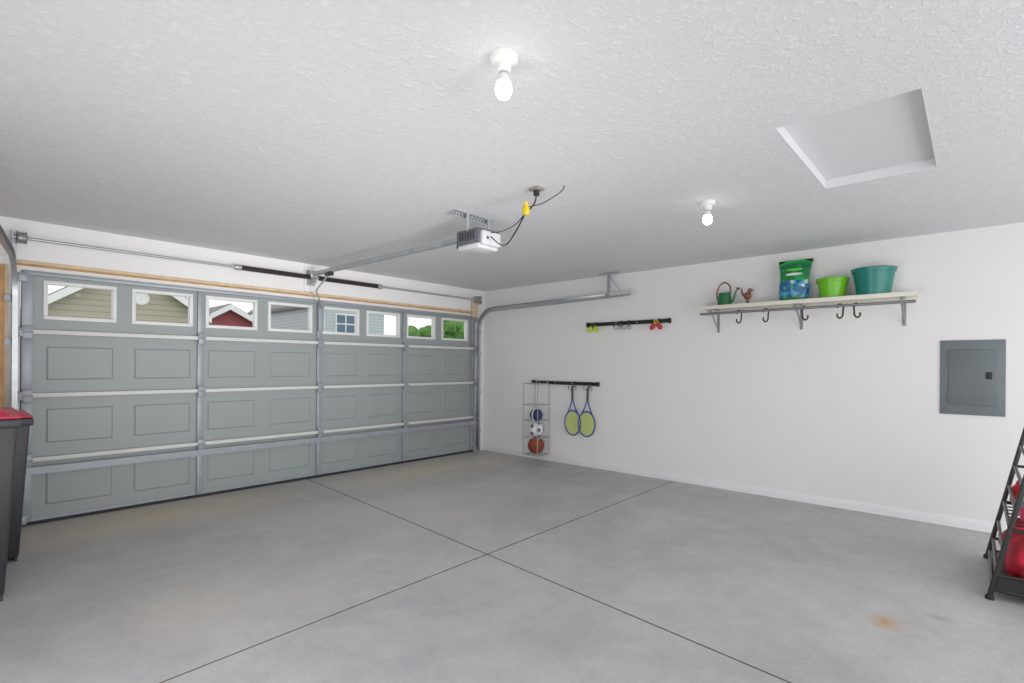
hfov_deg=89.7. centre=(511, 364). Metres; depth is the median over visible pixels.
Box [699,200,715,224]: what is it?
ceiling light bulb
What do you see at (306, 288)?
trim
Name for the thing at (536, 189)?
power cord
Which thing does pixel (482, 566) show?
floor
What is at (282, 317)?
house
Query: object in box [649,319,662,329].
hand gripper
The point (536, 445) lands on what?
storage rack
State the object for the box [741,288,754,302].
figurine
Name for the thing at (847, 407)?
wall
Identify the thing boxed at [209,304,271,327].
house
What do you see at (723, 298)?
watering can
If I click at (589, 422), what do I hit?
tennis racket
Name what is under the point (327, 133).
ceiling
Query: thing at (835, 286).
bucket
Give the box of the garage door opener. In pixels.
[310,209,499,308]
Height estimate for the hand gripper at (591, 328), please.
0.131 m
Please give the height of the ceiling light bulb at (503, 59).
0.163 m
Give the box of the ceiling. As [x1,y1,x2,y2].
[0,0,1023,290]
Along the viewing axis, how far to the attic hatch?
2.79 m
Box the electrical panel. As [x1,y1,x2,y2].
[940,339,1005,416]
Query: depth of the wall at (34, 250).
5.17 m
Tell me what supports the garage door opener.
attached to the ceiling
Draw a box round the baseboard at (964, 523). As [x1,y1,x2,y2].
[483,444,1006,533]
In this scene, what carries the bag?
on the wall shelf
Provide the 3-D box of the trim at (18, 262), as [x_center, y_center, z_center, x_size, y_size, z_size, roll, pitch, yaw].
[-2.336,-0.832,6.146,0.020,0.047,5.170,0,0,42]
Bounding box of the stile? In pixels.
[21,271,476,522]
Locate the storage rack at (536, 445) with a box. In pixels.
[523,379,549,456]
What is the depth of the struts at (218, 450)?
5.31 m
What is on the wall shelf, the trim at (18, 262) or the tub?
the tub
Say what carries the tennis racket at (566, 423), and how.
hanging from the rail at (597, 384)
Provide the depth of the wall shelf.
4.95 m
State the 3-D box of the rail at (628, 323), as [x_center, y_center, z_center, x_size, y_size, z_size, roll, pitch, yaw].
[1.413,-0.500,6.484,1.186,0.123,0.144,0,0,42]
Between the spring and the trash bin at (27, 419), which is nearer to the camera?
the trash bin at (27, 419)
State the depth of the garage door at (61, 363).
5.34 m
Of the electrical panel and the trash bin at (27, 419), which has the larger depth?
the electrical panel
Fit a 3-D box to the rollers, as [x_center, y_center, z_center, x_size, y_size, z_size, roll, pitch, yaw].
[-2.288,0.290,6.130,0.062,2.070,5.254,0,0,42]
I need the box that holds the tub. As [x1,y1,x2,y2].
[851,265,897,294]
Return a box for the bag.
[779,258,813,300]
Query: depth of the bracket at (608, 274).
6.50 m
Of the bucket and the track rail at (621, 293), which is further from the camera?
the track rail at (621, 293)
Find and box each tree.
[408,325,430,336]
[443,320,463,338]
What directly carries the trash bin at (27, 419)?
on the floor
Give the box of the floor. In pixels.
[0,450,1023,682]
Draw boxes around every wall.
[0,216,483,445]
[483,222,1023,524]
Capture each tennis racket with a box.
[564,386,580,435]
[578,385,595,436]
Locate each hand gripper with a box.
[587,323,597,332]
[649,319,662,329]
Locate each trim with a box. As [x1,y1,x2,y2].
[0,264,7,406]
[16,259,471,313]
[303,266,314,291]
[472,301,477,317]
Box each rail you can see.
[0,224,17,409]
[475,290,630,450]
[531,380,599,390]
[586,318,670,329]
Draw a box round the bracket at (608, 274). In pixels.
[599,271,620,298]
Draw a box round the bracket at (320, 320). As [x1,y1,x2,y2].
[317,302,323,330]
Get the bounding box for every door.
[20,271,473,526]
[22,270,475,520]
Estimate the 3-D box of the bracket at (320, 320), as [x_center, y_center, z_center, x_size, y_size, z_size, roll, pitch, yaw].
[-2.283,-0.575,6.143,0.045,0.350,0.060,0,0,42]
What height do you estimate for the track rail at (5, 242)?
2.260 m
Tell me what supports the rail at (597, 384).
attached to the wall at (847, 407)
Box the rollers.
[17,272,479,524]
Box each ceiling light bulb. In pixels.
[489,48,518,99]
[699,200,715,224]
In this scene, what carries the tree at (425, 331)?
on the ground
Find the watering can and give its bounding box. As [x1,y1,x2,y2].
[716,282,740,304]
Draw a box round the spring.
[10,228,481,429]
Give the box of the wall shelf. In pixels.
[697,291,918,332]
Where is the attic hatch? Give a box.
[775,88,936,188]
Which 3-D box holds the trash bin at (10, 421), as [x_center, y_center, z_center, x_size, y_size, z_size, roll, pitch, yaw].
[-3.214,0.799,2.882,0.588,1.090,0.638,0,0,42]
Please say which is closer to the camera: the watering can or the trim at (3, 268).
the trim at (3, 268)
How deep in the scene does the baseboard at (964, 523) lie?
5.31 m
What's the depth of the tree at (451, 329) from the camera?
34.67 m
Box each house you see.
[20,286,211,323]
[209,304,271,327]
[248,305,383,334]
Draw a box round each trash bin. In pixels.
[0,407,21,601]
[1,407,33,561]
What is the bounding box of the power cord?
[491,185,564,245]
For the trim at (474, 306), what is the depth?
8.02 m
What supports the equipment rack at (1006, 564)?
on the floor
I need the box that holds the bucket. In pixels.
[815,276,849,297]
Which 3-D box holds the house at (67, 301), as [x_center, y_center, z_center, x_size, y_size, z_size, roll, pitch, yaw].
[-15.072,-1.038,18.884,8.640,4.610,4.600,0,0,42]
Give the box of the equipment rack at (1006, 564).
[983,427,1023,600]
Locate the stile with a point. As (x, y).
(26, 287)

